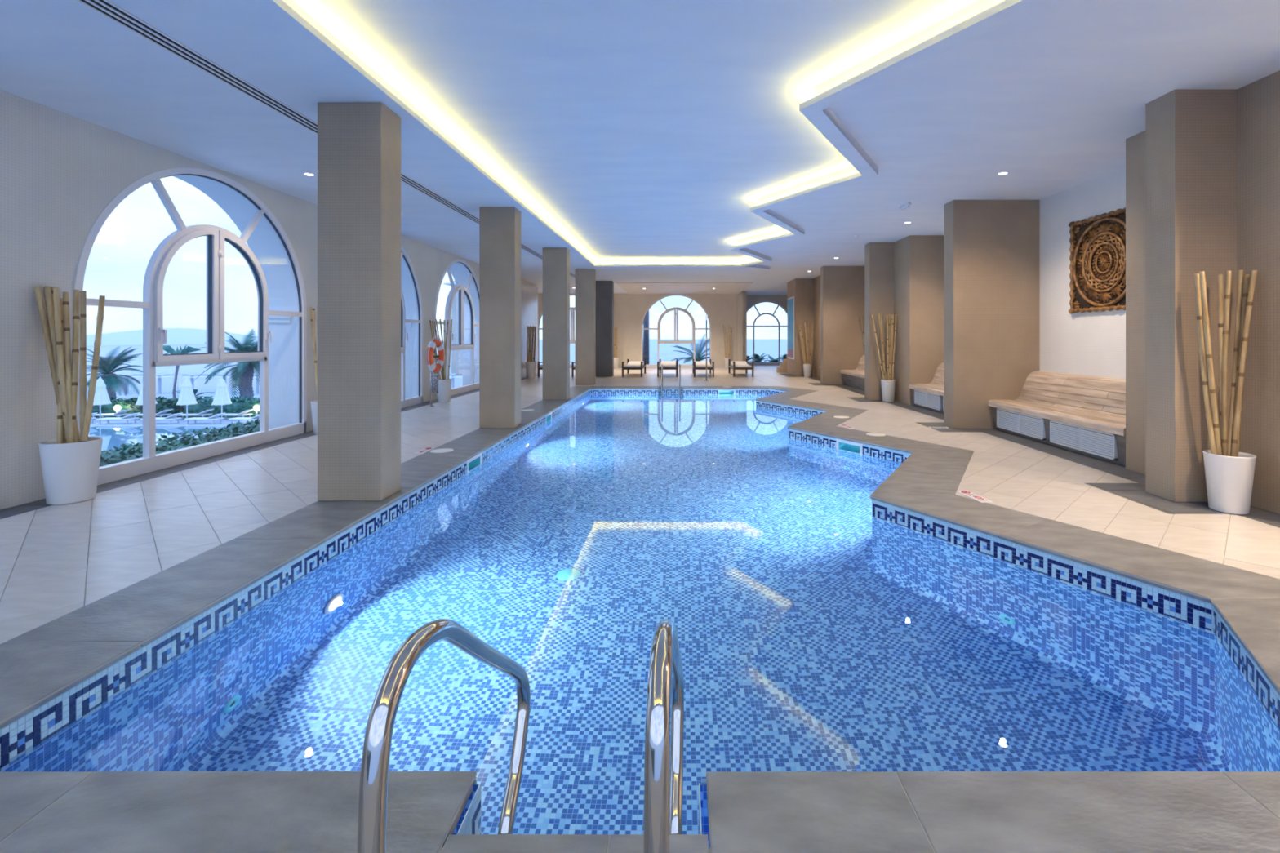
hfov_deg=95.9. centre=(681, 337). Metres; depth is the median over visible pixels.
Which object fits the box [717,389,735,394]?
skimmer
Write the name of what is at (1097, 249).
carved panel
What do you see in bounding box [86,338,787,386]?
sea
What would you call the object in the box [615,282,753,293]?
ceiling
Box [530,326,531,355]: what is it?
bamboo pole
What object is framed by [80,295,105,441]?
bamboo pole
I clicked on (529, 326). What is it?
bamboo pole
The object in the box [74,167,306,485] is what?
window
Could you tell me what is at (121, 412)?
sun lounger
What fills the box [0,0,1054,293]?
ceiling
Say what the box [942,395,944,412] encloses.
grille
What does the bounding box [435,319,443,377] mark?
bamboo pole
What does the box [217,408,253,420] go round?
sun lounger
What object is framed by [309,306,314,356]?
bamboo pole
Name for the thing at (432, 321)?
bamboo pole
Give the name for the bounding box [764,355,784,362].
leafy shrub
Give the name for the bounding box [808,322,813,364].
bamboo pole
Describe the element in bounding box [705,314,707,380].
pole
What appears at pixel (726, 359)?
planter
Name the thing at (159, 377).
pergola
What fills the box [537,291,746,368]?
wall
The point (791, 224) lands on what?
trim
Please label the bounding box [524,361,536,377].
planter
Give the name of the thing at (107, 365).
palm tree
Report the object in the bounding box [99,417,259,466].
hedge
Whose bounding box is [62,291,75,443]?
bamboo pole
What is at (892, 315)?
bamboo pole
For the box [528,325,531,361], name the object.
bamboo pole
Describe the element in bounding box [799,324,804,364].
bamboo pole
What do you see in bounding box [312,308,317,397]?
bamboo pole
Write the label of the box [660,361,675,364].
cushion
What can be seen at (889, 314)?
bamboo pole
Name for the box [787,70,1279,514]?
wall
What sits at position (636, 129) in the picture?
ceiling
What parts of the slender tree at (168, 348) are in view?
stem, crown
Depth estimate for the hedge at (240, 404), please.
37.26 m
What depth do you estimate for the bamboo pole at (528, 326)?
19.89 m
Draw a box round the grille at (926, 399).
[914,389,942,410]
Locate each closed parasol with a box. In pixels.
[93,377,111,422]
[135,382,157,422]
[169,368,183,398]
[176,377,197,422]
[211,377,232,422]
[226,366,238,397]
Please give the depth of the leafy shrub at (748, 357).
30.51 m
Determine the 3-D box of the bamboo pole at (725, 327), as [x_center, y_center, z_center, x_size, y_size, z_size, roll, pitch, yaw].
[2.011,0.301,26.000,0.109,1.600,0.031,0,0,37]
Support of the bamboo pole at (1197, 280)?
in the planter at (1228, 479)
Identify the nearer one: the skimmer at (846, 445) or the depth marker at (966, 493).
the depth marker at (966, 493)
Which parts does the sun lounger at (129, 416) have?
backrest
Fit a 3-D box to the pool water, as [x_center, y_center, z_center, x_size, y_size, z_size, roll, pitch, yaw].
[0.185,1.571,8.854,5.372,0.001,14.495,0,0,0]
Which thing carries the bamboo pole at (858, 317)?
in the planter
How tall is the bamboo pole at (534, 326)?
1.435 m
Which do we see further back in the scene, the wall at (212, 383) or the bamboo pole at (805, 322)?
the wall at (212, 383)
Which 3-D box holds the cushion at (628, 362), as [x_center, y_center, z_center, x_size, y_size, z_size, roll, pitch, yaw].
[-1.730,1.000,21.970,0.580,0.140,0.680,0,0,0]
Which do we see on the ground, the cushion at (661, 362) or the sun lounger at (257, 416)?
the sun lounger at (257, 416)
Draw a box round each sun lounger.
[91,412,97,422]
[93,408,132,420]
[96,412,140,424]
[133,408,173,420]
[140,412,182,424]
[175,408,213,420]
[184,413,225,424]
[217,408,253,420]
[228,414,259,424]
[537,361,542,377]
[571,361,575,377]
[622,359,645,377]
[657,359,678,377]
[692,359,714,377]
[728,359,753,377]
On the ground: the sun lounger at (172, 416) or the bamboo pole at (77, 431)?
the sun lounger at (172, 416)
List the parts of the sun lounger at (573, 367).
leg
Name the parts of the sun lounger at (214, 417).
backrest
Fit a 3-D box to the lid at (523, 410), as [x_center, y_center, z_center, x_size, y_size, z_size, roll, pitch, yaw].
[-2.950,1.397,11.060,0.270,0.006,0.270,0,0,0]
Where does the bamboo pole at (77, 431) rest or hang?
in the planter at (70, 471)
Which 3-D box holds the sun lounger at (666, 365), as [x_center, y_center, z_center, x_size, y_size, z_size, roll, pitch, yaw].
[-0.486,1.120,21.330,0.720,0.560,2.060,0,0,0]
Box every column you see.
[317,102,400,501]
[479,206,520,427]
[542,247,569,399]
[575,268,595,385]
[595,280,613,376]
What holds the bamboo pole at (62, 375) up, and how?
in the planter at (70, 471)
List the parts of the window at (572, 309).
sash, sash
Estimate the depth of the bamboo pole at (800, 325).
20.19 m
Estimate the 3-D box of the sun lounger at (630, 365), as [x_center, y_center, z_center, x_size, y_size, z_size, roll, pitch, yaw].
[-1.730,1.120,21.330,0.720,0.560,2.060,0,0,0]
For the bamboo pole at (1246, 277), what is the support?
in the planter at (1228, 479)
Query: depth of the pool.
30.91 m
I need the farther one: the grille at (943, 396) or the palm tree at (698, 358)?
the palm tree at (698, 358)
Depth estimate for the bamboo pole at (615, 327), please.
25.98 m
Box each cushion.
[627,361,644,365]
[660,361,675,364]
[695,361,710,364]
[730,361,746,365]
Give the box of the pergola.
[86,372,462,394]
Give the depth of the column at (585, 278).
16.87 m
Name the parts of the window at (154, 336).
handle, sash, sash, handle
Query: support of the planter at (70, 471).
on the floor
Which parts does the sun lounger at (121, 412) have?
backrest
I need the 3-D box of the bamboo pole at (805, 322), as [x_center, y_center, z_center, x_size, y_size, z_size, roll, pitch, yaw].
[4.391,0.300,20.233,0.115,1.627,0.041,0,0,33]
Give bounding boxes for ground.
[86,386,259,426]
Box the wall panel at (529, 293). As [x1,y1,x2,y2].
[520,281,537,378]
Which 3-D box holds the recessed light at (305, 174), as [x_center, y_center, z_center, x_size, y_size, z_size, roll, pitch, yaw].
[-4.590,-2.007,7.100,0.130,0.006,0.130,0,0,0]
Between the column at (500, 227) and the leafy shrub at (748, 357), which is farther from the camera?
the leafy shrub at (748, 357)
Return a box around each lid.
[430,448,453,453]
[520,408,534,411]
[833,415,849,417]
[866,432,885,435]
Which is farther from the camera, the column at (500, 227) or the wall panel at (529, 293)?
the wall panel at (529, 293)
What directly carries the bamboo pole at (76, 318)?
in the planter at (70, 471)
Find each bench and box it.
[840,355,864,391]
[909,362,944,413]
[988,370,1125,466]
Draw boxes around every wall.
[0,88,535,510]
[86,376,461,390]
[451,280,456,373]
[456,284,537,373]
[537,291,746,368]
[746,295,787,311]
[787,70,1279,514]
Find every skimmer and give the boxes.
[466,452,481,471]
[545,412,551,422]
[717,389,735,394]
[835,438,862,453]
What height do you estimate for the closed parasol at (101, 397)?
2.750 m
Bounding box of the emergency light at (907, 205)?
[899,202,911,209]
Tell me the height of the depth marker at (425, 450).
0.010 m
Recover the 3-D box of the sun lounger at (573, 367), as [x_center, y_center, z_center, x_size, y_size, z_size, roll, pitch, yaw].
[-3.500,1.120,21.330,0.720,0.560,2.060,0,0,0]
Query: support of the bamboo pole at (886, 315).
in the planter at (887, 386)
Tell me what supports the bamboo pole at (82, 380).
in the planter at (70, 471)
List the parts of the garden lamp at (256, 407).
globe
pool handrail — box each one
[356,618,530,852]
[643,618,684,852]
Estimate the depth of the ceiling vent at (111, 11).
4.12 m
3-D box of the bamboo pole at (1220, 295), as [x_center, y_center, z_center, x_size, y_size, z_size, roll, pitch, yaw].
[4.437,0.296,4.726,0.048,1.635,0.108,0,0,16]
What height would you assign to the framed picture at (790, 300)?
2.280 m
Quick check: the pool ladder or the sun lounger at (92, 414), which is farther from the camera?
the sun lounger at (92, 414)
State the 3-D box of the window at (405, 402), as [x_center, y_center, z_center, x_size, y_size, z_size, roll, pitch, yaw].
[-5.522,-0.276,10.670,0.175,3.352,3.244,0,0,0]
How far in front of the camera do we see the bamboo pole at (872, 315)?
12.58 m
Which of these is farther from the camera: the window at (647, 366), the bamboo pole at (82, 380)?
the window at (647, 366)
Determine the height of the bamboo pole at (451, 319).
1.490 m
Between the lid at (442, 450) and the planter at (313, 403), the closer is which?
the lid at (442, 450)
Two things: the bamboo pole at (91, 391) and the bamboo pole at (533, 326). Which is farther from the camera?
the bamboo pole at (533, 326)
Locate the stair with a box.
[776,355,787,373]
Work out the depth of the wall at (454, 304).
22.30 m
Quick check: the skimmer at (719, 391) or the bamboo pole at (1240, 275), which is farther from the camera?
the skimmer at (719, 391)
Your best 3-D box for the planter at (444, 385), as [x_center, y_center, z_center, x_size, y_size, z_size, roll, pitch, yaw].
[-5.150,1.155,12.500,0.320,0.490,0.320,0,0,0]
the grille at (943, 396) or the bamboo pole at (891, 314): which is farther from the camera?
the bamboo pole at (891, 314)
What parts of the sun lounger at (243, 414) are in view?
backrest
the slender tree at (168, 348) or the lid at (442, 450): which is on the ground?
the slender tree at (168, 348)
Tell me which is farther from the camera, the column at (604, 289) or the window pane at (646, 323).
the window pane at (646, 323)
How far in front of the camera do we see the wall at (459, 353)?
21.80 m
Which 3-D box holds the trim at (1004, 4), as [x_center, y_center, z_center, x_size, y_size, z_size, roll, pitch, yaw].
[-0.095,-2.035,7.600,4.690,0.054,17.200,0,0,0]
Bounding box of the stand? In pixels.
[427,340,439,406]
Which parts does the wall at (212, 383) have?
panel, panel, panel, panel, panel, panel, panel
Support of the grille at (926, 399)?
attached to the bench at (931, 396)
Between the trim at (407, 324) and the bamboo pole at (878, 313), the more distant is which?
the bamboo pole at (878, 313)
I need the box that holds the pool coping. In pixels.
[0,386,1279,852]
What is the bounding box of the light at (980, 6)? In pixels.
[283,0,1004,263]
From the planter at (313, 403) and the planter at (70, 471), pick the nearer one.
the planter at (70, 471)
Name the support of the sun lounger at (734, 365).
on the floor
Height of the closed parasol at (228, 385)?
2.750 m
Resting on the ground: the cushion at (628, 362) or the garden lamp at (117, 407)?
the garden lamp at (117, 407)
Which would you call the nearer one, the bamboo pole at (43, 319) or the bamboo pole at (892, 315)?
the bamboo pole at (43, 319)
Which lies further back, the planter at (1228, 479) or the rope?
the rope
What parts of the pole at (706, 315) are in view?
post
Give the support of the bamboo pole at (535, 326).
in the planter at (530, 366)
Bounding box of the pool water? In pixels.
[0,393,1279,834]
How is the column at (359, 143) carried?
on the pool coping
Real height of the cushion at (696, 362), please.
0.140 m
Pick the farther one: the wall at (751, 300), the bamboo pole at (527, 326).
the wall at (751, 300)
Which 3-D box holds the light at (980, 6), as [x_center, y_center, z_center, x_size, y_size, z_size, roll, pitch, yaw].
[-0.063,-2.145,7.600,4.995,0.170,17.440,0,0,0]
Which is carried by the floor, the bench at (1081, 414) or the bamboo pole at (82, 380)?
the bench at (1081, 414)
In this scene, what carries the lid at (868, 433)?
on the pool coping
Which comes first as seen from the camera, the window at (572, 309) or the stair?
the stair
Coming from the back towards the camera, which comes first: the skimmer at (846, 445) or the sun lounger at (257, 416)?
the sun lounger at (257, 416)
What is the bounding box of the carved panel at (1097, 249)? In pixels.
[1068,207,1125,314]
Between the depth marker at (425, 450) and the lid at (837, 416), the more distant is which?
the lid at (837, 416)
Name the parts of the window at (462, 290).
sash, sash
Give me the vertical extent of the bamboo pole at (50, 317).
1.509 m
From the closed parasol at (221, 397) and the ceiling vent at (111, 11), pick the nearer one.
the ceiling vent at (111, 11)
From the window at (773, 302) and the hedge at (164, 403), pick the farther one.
the hedge at (164, 403)
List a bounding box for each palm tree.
[86,346,142,398]
[195,328,259,398]
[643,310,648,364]
[670,334,709,364]
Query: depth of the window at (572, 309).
26.39 m
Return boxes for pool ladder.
[661,364,680,393]
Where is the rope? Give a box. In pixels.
[430,370,438,393]
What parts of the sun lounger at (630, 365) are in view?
leg, rail, mattress, leg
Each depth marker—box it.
[413,448,434,453]
[839,424,855,428]
[956,490,993,502]
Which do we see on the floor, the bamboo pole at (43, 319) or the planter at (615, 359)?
the planter at (615, 359)
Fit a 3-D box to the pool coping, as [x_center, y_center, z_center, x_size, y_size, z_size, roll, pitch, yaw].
[0.250,1.415,8.365,6.720,0.030,16.330,0,0,0]
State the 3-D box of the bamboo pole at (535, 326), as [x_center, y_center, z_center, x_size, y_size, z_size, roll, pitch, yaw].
[-5.090,0.346,19.921,0.051,1.413,0.189,0,0,17]
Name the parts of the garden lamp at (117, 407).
globe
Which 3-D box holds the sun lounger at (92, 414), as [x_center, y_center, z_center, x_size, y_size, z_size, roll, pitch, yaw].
[-36.396,4.881,34.600,2.008,0.638,0.640,0,0,-2]
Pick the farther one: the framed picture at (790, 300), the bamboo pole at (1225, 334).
the framed picture at (790, 300)
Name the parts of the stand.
post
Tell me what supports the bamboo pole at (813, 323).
in the planter at (806, 367)
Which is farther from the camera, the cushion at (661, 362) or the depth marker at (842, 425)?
the cushion at (661, 362)
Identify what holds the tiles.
in the floor
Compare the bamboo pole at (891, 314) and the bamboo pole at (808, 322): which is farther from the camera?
the bamboo pole at (808, 322)
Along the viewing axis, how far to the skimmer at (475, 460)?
7.17 m
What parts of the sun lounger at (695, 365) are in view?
leg, leg, mattress, rail, leg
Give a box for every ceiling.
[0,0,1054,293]
[293,0,978,258]
[742,0,1279,295]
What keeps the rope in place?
hanging from the lifebuoy
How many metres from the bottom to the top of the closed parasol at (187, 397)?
2.750 m
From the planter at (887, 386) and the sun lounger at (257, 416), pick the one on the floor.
the planter at (887, 386)
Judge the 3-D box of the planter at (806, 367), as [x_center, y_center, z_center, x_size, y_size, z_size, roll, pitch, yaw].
[4.430,1.170,20.200,0.310,0.460,0.310,0,0,0]
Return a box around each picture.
[787,296,794,359]
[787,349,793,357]
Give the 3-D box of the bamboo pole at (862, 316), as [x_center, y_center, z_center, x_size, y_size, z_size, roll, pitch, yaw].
[4.357,0.307,13.560,0.244,1.604,0.039,0,0,-7]
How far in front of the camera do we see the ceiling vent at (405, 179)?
8.26 m
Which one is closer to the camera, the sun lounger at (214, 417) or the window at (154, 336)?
the window at (154, 336)
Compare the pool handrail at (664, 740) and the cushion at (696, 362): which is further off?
the cushion at (696, 362)
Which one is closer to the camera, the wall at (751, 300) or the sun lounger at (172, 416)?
the wall at (751, 300)
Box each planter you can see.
[37,436,103,505]
[310,400,317,434]
[437,378,452,402]
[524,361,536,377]
[613,357,618,368]
[724,357,731,368]
[803,364,812,377]
[880,379,895,401]
[1202,449,1256,515]
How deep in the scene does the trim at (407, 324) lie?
12.25 m
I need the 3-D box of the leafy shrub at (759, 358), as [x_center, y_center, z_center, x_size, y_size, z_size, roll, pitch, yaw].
[3.931,1.401,31.077,1.705,1.123,1.847,0,0,0]
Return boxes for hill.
[86,328,257,346]
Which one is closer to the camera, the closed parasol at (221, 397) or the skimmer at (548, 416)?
the skimmer at (548, 416)
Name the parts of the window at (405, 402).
sash, handle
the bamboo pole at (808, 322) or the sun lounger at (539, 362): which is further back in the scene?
the sun lounger at (539, 362)
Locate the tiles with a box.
[0,388,1279,848]
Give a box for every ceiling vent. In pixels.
[75,0,317,134]
[400,172,479,224]
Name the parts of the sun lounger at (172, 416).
backrest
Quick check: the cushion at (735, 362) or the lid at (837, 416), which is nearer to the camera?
the lid at (837, 416)
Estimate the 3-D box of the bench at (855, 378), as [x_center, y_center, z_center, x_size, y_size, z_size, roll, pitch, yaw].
[5.105,0.958,15.575,0.786,0.885,2.942,0,0,0]
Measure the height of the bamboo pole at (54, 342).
1.524 m
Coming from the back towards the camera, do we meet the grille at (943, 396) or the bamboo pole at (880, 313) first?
the bamboo pole at (880, 313)
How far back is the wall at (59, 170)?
5.20 m
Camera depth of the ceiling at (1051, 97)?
5.30 m
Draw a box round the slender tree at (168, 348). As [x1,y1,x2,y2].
[163,344,201,399]
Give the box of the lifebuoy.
[426,336,444,374]
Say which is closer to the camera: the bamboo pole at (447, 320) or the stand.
the stand
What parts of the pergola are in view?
post, post, canva panel, post, canva panel, post, canva panel, post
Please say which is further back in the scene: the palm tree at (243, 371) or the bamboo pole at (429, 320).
the palm tree at (243, 371)
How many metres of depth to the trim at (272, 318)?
8.43 m
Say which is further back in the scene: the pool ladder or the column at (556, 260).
the pool ladder
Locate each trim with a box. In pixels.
[268,315,292,323]
[271,0,1022,266]
[405,322,413,327]
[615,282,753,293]
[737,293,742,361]
[742,107,878,268]
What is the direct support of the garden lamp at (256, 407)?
on the ground
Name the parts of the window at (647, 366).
sash, sash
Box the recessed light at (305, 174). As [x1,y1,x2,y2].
[302,173,315,176]
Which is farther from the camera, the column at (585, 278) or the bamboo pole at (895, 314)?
the column at (585, 278)
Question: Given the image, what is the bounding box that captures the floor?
[0,364,1279,852]
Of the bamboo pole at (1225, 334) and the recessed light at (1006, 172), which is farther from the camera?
the recessed light at (1006, 172)
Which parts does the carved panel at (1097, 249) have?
frame rail, frame rail, frame rail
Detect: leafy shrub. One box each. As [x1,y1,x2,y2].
[746,355,756,362]
[749,352,768,362]
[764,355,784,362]
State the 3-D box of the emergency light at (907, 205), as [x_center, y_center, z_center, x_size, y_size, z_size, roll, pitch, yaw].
[3.580,-2.085,9.200,0.060,0.050,0.340,0,0,0]
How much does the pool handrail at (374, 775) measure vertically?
0.942 m
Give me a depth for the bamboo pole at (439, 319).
12.57 m
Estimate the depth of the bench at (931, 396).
11.29 m
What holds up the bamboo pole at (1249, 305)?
in the planter at (1228, 479)
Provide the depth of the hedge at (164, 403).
37.26 m
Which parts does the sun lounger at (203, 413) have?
backrest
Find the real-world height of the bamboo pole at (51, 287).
1.518 m
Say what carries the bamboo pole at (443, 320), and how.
in the planter at (444, 385)
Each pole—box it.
[33,286,66,443]
[43,287,66,442]
[44,285,67,443]
[50,286,53,308]
[53,287,67,418]
[56,402,63,444]
[59,297,79,442]
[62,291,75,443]
[67,289,79,443]
[79,290,87,442]
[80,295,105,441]
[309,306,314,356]
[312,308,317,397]
[429,320,439,379]
[431,320,441,379]
[433,320,443,379]
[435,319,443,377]
[439,319,444,379]
[443,320,444,373]
[444,320,448,379]
[447,319,452,379]
[526,325,528,361]
[527,326,528,361]
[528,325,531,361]
[528,326,529,361]
[530,325,533,361]
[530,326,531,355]
[531,326,534,361]
[533,325,536,361]
[533,326,535,361]
[615,327,616,357]
[616,327,617,357]
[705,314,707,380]
[724,327,726,357]
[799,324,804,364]
[800,324,806,364]
[804,322,807,364]
[807,322,808,364]
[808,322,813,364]
[809,323,813,364]
[857,316,864,352]
[861,315,864,345]
[871,315,884,380]
[878,313,885,380]
[880,313,886,380]
[886,315,888,380]
[888,314,890,380]
[889,314,892,380]
[890,315,893,378]
[891,314,896,380]
[1194,273,1217,454]
[1199,271,1222,455]
[1217,274,1223,449]
[1220,271,1231,456]
[1227,269,1243,456]
[1230,274,1249,457]
[1235,270,1257,457]
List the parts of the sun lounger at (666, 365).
leg, rail, mattress, leg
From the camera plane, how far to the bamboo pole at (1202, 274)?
4.65 m
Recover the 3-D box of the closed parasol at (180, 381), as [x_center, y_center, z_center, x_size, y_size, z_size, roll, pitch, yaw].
[-41.956,3.825,48.000,0.947,2.750,0.947,0,0,22]
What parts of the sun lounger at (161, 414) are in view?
backrest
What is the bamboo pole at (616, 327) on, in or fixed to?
in the planter at (615, 359)
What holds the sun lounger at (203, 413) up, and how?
on the ground
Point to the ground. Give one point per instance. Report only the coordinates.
(168, 393)
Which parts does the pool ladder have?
rail, rail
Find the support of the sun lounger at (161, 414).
on the ground
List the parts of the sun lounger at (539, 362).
leg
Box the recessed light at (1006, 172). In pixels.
[997,171,1008,174]
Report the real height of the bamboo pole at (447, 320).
1.476 m
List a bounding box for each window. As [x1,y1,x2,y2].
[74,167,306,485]
[400,245,422,408]
[434,258,479,399]
[537,293,575,368]
[640,293,711,368]
[746,300,787,364]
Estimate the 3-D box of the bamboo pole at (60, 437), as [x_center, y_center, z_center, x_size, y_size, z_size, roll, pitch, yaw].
[-5.381,0.323,4.980,0.239,1.516,0.062,0,0,36]
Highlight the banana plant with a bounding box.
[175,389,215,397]
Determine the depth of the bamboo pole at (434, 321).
12.53 m
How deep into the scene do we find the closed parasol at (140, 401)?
35.31 m
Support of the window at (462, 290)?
in the wall at (59, 170)
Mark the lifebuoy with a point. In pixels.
(433, 367)
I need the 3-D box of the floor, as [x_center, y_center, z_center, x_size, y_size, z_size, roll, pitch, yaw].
[-1.100,1.418,14.050,15.000,0.032,30.500,0,0,0]
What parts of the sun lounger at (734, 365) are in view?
leg, leg, mattress, rail, leg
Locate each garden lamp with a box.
[113,404,120,417]
[253,404,259,415]
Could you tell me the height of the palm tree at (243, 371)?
6.095 m
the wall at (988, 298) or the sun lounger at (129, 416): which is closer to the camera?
the wall at (988, 298)
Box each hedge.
[91,395,184,417]
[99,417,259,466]
[180,395,259,417]

